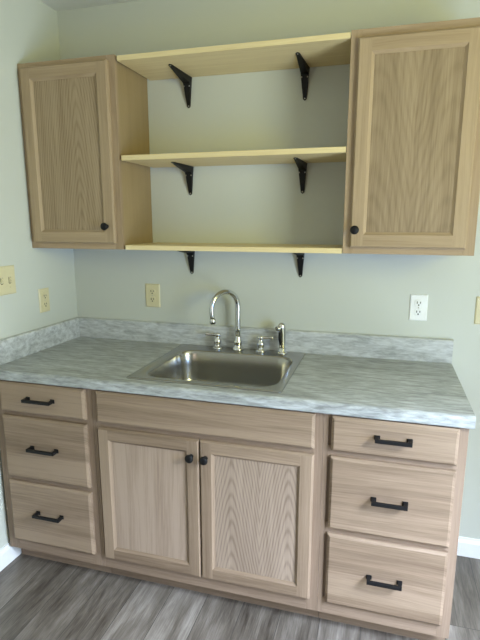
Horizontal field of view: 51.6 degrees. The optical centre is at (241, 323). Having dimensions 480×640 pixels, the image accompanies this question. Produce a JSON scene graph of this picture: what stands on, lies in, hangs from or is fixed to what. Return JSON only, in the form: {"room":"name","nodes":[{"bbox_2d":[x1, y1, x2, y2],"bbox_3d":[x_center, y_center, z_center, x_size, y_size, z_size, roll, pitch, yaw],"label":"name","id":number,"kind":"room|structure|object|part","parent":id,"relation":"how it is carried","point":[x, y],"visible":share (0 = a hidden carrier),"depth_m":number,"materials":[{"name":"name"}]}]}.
{"room":"kitchen","nodes":[
{"label":"kitchen","id":0,"kind":"room"},
{"bbox_2d":[0,0,77,548],"bbox_3d":[-1.600,0.177,0.476,0.248,2.456,4.500,3,12,16],"label":"wall","id":1,"kind":"structure","parent":0,"point":[29,33],"depth_m":2.17,"materials":[{"name":"grey paint"}]},
{"bbox_2d":[0,265,15,295],"bbox_3d":[-0.998,-0.183,2.104,0.016,0.122,0.118,4,12,17],"label":"light switch","id":2,"kind":"object","parent":1,"relation":"attached to","point":[7,273],"visible":1,"depth_m":2.11,"materials":[{"name":"beige plastic"}]},
{"bbox_2d":[0,542,21,570],"bbox_3d":[-1.614,1.392,0.441,0.013,0.090,3.957,4,12,17],"label":"baseboard","id":3,"kind":"structure","parent":1,"relation":"attached to","point":[8,553],"depth_m":2.21,"materials":[{"name":"white paint"}]},
{"bbox_2d":[38,288,49,312],"bbox_3d":[-0.931,-0.112,2.347,0.008,0.112,0.070,4,12,17],"label":"wall outlet","id":4,"kind":"object","parent":1,"relation":"attached to","point":[44,303],"visible":1,"depth_m":2.34,"materials":[{"name":"beige plastic"}]},
{"bbox_2d":[39,0,139,10],"bbox_3d":[-0.214,-0.994,-0.171,3.130,0.100,4.700,3,12,16],"label":"ceiling","id":5,"kind":"structure","parent":0,"point":[58,5],"depth_m":2.23,"materials":[{"name":"white paint"}]},
{"bbox_2d":[0,553,479,639],"bbox_3d":[-0.216,1.509,0.345,3.130,0.100,4.700,3,12,16],"label":"floor","id":6,"kind":"structure","parent":0,"point":[41,598],"depth_m":1.94,"materials":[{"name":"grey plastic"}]},
{"bbox_2d":[0,380,110,572],"bbox_3d":[-0.729,0.606,2.342,0.462,0.864,0.668,3,12,16],"label":"base cabinet","id":7,"kind":"object","parent":6,"relation":"on","point":[48,455],"visible":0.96,"depth_m":2.04,"materials":[{"name":"brown wood"}]},
{"bbox_3d":[-0.809,0.308,1.967,0.133,0.017,0.034,3,12,16],"label":"pull handle","id":8,"kind":"part","parent":7,"relation":"part of","materials":[{"name":"black metal"}]},
{"bbox_3d":[-0.809,0.515,2.010,0.133,0.017,0.034,3,12,16],"label":"pull handle","id":9,"kind":"part","parent":7,"relation":"part of","materials":[{"name":"black metal"}]},
{"bbox_3d":[-0.802,0.305,1.992,0.397,0.126,0.019,3,12,16],"label":"drawer","id":10,"kind":"part","parent":7,"relation":"part of","materials":[{"name":"brown wood"}]},
{"bbox_3d":[-0.802,0.520,2.037,0.397,0.274,0.019,3,12,16],"label":"drawer","id":11,"kind":"part","parent":7,"relation":"part of","materials":[{"name":"brown wood"}]},
{"bbox_3d":[-0.810,0.806,2.070,0.133,0.017,0.034,3,12,16],"label":"pull handle","id":12,"kind":"part","parent":7,"relation":"part of","materials":[{"name":"black metal"}]},
{"bbox_3d":[-0.802,0.812,2.097,0.397,0.282,0.019,3,12,16],"label":"drawer","id":13,"kind":"part","parent":7,"relation":"part of","materials":[{"name":"brown wood"}]},
{"bbox_2d":[91,389,323,617],"bbox_3d":[-0.075,0.644,2.159,0.898,0.864,0.665,3,12,16],"label":"base cabinet","id":14,"kind":"object","parent":6,"relation":"on","point":[213,498],"visible":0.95,"depth_m":1.86,"materials":[{"name":"brown wood"}]},
{"bbox_3d":[-0.359,0.695,1.947,0.310,0.462,0.007,3,12,16],"label":"panel","id":15,"kind":"part","parent":14,"relation":"part of","materials":[{"name":"brown wood"}]},
{"bbox_3d":[-0.360,0.696,1.944,0.422,0.574,0.019,3,12,16],"label":"door","id":16,"kind":"part","parent":14,"relation":"part of","materials":[{"name":"brown wood"}]},
{"bbox_3d":[-0.191,0.494,1.826,0.032,0.032,0.032,3,12,16],"label":"knob","id":17,"kind":"part","parent":14,"relation":"part of","materials":[{"name":"black metal"}]},
{"bbox_3d":[-0.137,0.497,1.811,0.032,0.032,0.032,3,12,16],"label":"knob","id":18,"kind":"part","parent":14,"relation":"part of","materials":[{"name":"black metal"}]},
{"bbox_3d":[-0.157,0.344,1.811,0.845,0.128,0.019,3,12,16],"label":"false drawer","id":19,"kind":"part","parent":14,"relation":"part of","materials":[{"name":"brown wood"}]},
{"bbox_2d":[0,317,475,428],"bbox_3d":[-0.076,0.146,2.075,1.846,0.143,0.636,3,12,16],"label":"countertop","id":20,"kind":"structure","parent":14,"relation":"on","point":[382,377],"depth_m":2.04,"materials":[{"name":"grey laminate"}]},
{"bbox_2d":[126,344,304,392],"bbox_3d":[-0.078,0.257,2.109,0.612,0.182,0.558,3,12,16],"label":"sink","id":21,"kind":"object","parent":20,"relation":"in","point":[246,369],"visible":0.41,"depth_m":2.25,"materials":[{"name":"silver metal"}]},
{"bbox_2d":[205,289,273,351],"bbox_3d":[-0.013,-0.021,2.295,0.302,0.290,0.158,-2,12,-12],"label":"faucet","id":22,"kind":"object","parent":21,"relation":"on","point":[237,346],"visible":1,"depth_m":2.28,"materials":[{"name":"silver metal"}]},
{"bbox_3d":[-0.136,0.051,2.345,0.078,0.019,0.017,2,12,10],"label":"lever","id":23,"kind":"part","parent":22,"relation":"part of","materials":[{"name":"silver metal"}]},
{"bbox_3d":[-0.114,0.078,2.347,0.048,0.074,0.048,3,12,16],"label":"handle","id":24,"kind":"part","parent":22,"relation":"part of","materials":[{"name":"silver metal"}]},
{"bbox_3d":[-0.067,-0.013,2.254,0.188,0.290,0.054,-10,15,-41],"label":"spout","id":25,"kind":"part","parent":22,"relation":"part of","materials":[{"name":"silver metal"}]},
{"bbox_3d":[0.089,0.090,2.290,0.048,0.074,0.048,3,12,16],"label":"handle","id":26,"kind":"part","parent":22,"relation":"part of","materials":[{"name":"silver metal"}]},
{"bbox_3d":[0.111,0.064,2.279,0.077,0.019,0.017,3,12,13],"label":"lever","id":27,"kind":"part","parent":22,"relation":"part of","materials":[{"name":"silver metal"}]},
{"bbox_2d":[275,322,286,353],"bbox_3d":[0.178,0.064,2.246,0.061,0.143,0.048,-5,12,-21],"label":"sprayer","id":28,"kind":"object","parent":21,"relation":"on","point":[281,328],"visible":1,"depth_m":2.23,"materials":[{"name":"silver metal"}]},
{"bbox_3d":[0.049,0.719,1.833,0.307,0.462,0.007,3,12,16],"label":"panel","id":29,"kind":"part","parent":14,"relation":"part of","materials":[{"name":"brown wood"}]},
{"bbox_3d":[0.048,0.720,1.829,0.420,0.574,0.019,3,12,16],"label":"door","id":30,"kind":"part","parent":14,"relation":"part of","materials":[{"name":"brown wood"}]},
{"bbox_2d":[317,414,468,639],"bbox_3d":[0.576,0.682,1.975,0.455,0.864,0.668,3,12,16],"label":"base cabinet","id":31,"kind":"object","parent":6,"relation":"on","point":[392,491],"visible":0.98,"depth_m":1.68,"materials":[{"name":"brown wood"}]},
{"bbox_3d":[0.489,0.891,1.707,0.121,0.017,0.034,3,12,16],"label":"pull handle","id":32,"kind":"part","parent":31,"relation":"part of","materials":[{"name":"black metal"}]},
{"bbox_3d":[0.495,0.888,1.733,0.398,0.282,0.019,3,12,16],"label":"drawer","id":33,"kind":"part","parent":31,"relation":"part of","materials":[{"name":"brown wood"}]},
{"bbox_3d":[0.489,0.598,1.647,0.121,0.017,0.034,3,12,16],"label":"pull handle","id":34,"kind":"part","parent":31,"relation":"part of","materials":[{"name":"black metal"}]},
{"bbox_3d":[0.495,0.596,1.672,0.398,0.274,0.019,3,12,16],"label":"drawer","id":35,"kind":"part","parent":31,"relation":"part of","materials":[{"name":"brown wood"}]},
{"bbox_3d":[0.489,0.380,1.602,0.121,0.017,0.034,3,12,16],"label":"pull handle","id":36,"kind":"part","parent":31,"relation":"part of","materials":[{"name":"black metal"}]},
{"bbox_3d":[0.496,0.381,1.628,0.398,0.126,0.019,3,12,16],"label":"drawer","id":37,"kind":"part","parent":31,"relation":"part of","materials":[{"name":"brown wood"}]},
{"bbox_2d":[57,0,479,538],"bbox_3d":[0.419,-0.188,2.253,3.130,2.456,0.100,3,12,16],"label":"wall","id":38,"kind":"structure","parent":0,"point":[263,110],"depth_m":2.20,"materials":[{"name":"grey paint"}]},
{"bbox_2d":[17,54,152,249],"bbox_3d":[-0.695,-0.731,2.228,0.460,0.769,0.346,3,12,16],"label":"upper cabinet","id":39,"kind":"object","parent":38,"relation":"attached to","point":[79,116],"visible":1,"depth_m":2.11,"materials":[{"name":"brown wood"}]},
{"bbox_3d":[-0.732,-0.709,2.107,0.297,0.609,0.007,3,12,16],"label":"panel","id":40,"kind":"part","parent":39,"relation":"part of","materials":[{"name":"brown wood"}]},
{"bbox_3d":[-0.733,-0.709,2.104,0.412,0.724,0.019,3,12,16],"label":"door","id":41,"kind":"part","parent":39,"relation":"part of","materials":[{"name":"brown wood"}]},
{"bbox_3d":[-0.576,-0.410,2.092,0.032,0.032,0.032,3,12,16],"label":"knob","id":42,"kind":"part","parent":39,"relation":"part of","materials":[{"name":"black metal"}]},
{"bbox_2d":[145,283,160,306],"bbox_3d":[-0.441,-0.140,2.457,0.078,0.116,0.008,3,12,16],"label":"wall outlet","id":43,"kind":"object","parent":38,"relation":"attached to","point":[152,291],"visible":1,"depth_m":2.45,"materials":[{"name":"beige plastic"}]},
{"bbox_2d":[149,289,154,294],"bbox_3d":[-0.441,-0.159,2.451,0.034,0.028,0.003,3,12,16],"label":"receptacle","id":44,"kind":"object","parent":43,"relation":"attached to","point":[151,291],"depth_m":2.45,"materials":[{"name":"beige plastic"}]},
{"bbox_2d":[149,297,155,301],"bbox_3d":[-0.441,-0.120,2.459,0.034,0.028,0.003,3,12,16],"label":"receptacle","id":45,"kind":"object","parent":43,"relation":"attached to","point":[151,299],"depth_m":2.46,"materials":[{"name":"beige plastic"}]},
{"bbox_2d":[168,64,191,107],"bbox_3d":[-0.265,-1.011,2.121,0.035,0.127,0.205,3,12,16],"label":"shelf bracket","id":46,"kind":"object","parent":38,"relation":"attached to","point":[185,78],"visible":1,"depth_m":2.18,"materials":[{"name":"black metal"}]},
{"bbox_2d":[171,162,193,194],"bbox_3d":[-0.266,-0.639,2.198,0.035,0.127,0.205,3,12,16],"label":"shelf bracket","id":47,"kind":"object","parent":38,"relation":"attached to","point":[188,170],"visible":1,"depth_m":2.27,"materials":[{"name":"black metal"}]},
{"bbox_2d":[179,251,194,273],"bbox_3d":[-0.266,-0.281,2.272,0.035,0.127,0.205,3,12,16],"label":"shelf bracket","id":48,"kind":"object","parent":38,"relation":"attached to","point":[190,254],"visible":0.55,"depth_m":2.35,"materials":[{"name":"black metal"}]},
{"bbox_2d":[117,32,350,80],"bbox_3d":[-0.018,-1.058,1.989,0.910,0.020,0.298,3,12,16],"label":"shelf board","id":49,"kind":"object","parent":38,"relation":"attached to","point":[328,49],"visible":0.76,"depth_m":1.95,"materials":[{"name":"brown wood"}]},
{"bbox_2d":[121,146,346,167],"bbox_3d":[-0.018,-0.688,2.066,0.910,0.020,0.298,3,12,16],"label":"shelf board","id":50,"kind":"object","parent":38,"relation":"attached to","point":[321,154],"visible":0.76,"depth_m":1.98,"materials":[{"name":"brown wood"}]},
{"bbox_2d":[125,242,342,253],"bbox_3d":[-0.018,-0.330,2.140,0.910,0.020,0.298,3,12,16],"label":"shelf board","id":51,"kind":"object","parent":38,"relation":"attached to","point":[222,247],"visible":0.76,"depth_m":2.02,"materials":[{"name":"brown wood"}]},
{"bbox_2d":[76,317,453,363],"bbox_3d":[0.017,0.066,2.358,1.828,0.102,0.020,3,12,16],"label":"backsplash","id":52,"kind":"structure","parent":38,"relation":"attached to","point":[437,350],"depth_m":2.29,"materials":[{"name":"grey laminate"}]},
{"bbox_2d":[294,253,304,276],"bbox_3d":[0.237,-0.252,2.130,0.035,0.127,0.205,3,12,16],"label":"shelf bracket","id":53,"kind":"object","parent":38,"relation":"attached to","point":[300,256],"visible":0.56,"depth_m":2.21,"materials":[{"name":"black metal"}]},
{"bbox_2d":[293,157,306,193],"bbox_3d":[0.237,-0.610,2.057,0.035,0.127,0.205,3,12,16],"label":"shelf bracket","id":54,"kind":"object","parent":38,"relation":"attached to","point":[302,166],"visible":1,"depth_m":2.13,"materials":[{"name":"black metal"}]},
{"bbox_2d":[296,52,309,100],"bbox_3d":[0.237,-0.981,1.980,0.035,0.127,0.205,3,12,16],"label":"shelf bracket","id":55,"kind":"object","parent":38,"relation":"attached to","point":[304,68],"visible":1,"depth_m":2.04,"materials":[{"name":"black metal"}]},
{"bbox_2d":[342,17,479,255],"bbox_3d":[0.635,-0.653,1.855,0.458,0.769,0.346,3,12,16],"label":"upper cabinet","id":56,"kind":"object","parent":38,"relation":"attached to","point":[412,178],"visible":1,"depth_m":1.73,"materials":[{"name":"brown wood"}]},
{"bbox_3d":[0.413,-0.343,1.816,0.032,0.032,0.032,3,12,16],"label":"knob","id":57,"kind":"part","parent":56,"relation":"part of","materials":[{"name":"black metal"}]},
{"bbox_3d":[0.597,-0.625,1.735,0.287,0.601,0.007,3,12,16],"label":"panel","id":58,"kind":"part","parent":56,"relation":"part of","materials":[{"name":"brown wood"}]},
{"bbox_2d":[409,294,427,320],"bbox_3d":[0.755,-0.069,2.121,0.072,0.112,0.008,3,12,16],"label":"wall outlet","id":59,"kind":"object","parent":38,"relation":"attached to","point":[418,304],"visible":1,"depth_m":2.12,"materials":[{"name":"white plastic"}]},
{"bbox_2d":[414,309,421,315],"bbox_3d":[0.754,-0.049,2.123,0.034,0.028,0.003,3,12,16],"label":"receptacle","id":60,"kind":"object","parent":59,"relation":"attached to","point":[417,312],"depth_m":2.12,"materials":[{"name":"white plastic"}]},
{"bbox_2d":[415,300,422,306],"bbox_3d":[0.754,-0.087,2.115,0.034,0.028,0.003,3,12,16],"label":"receptacle","id":61,"kind":"object","parent":59,"relation":"attached to","point":[418,303],"depth_m":2.11,"materials":[{"name":"white plastic"}]},
{"bbox_2d":[457,536,479,558],"bbox_3d":[1.351,1.037,2.172,0.958,0.090,0.013,3,12,16],"label":"baseboard","id":62,"kind":"structure","parent":38,"relation":"attached to","point":[467,547],"depth_m":2.26,"materials":[{"name":"white paint"}]},
{"bbox_2d":[474,296,479,323],"bbox_3d":[1.006,-0.053,2.051,0.076,0.116,0.008,3,12,16],"label":"wall outlet","id":63,"kind":"object","parent":38,"relation":"attached to","point":[477,307],"visible":1,"depth_m":2.06,"materials":[{"name":"beige plastic"}]}
]}

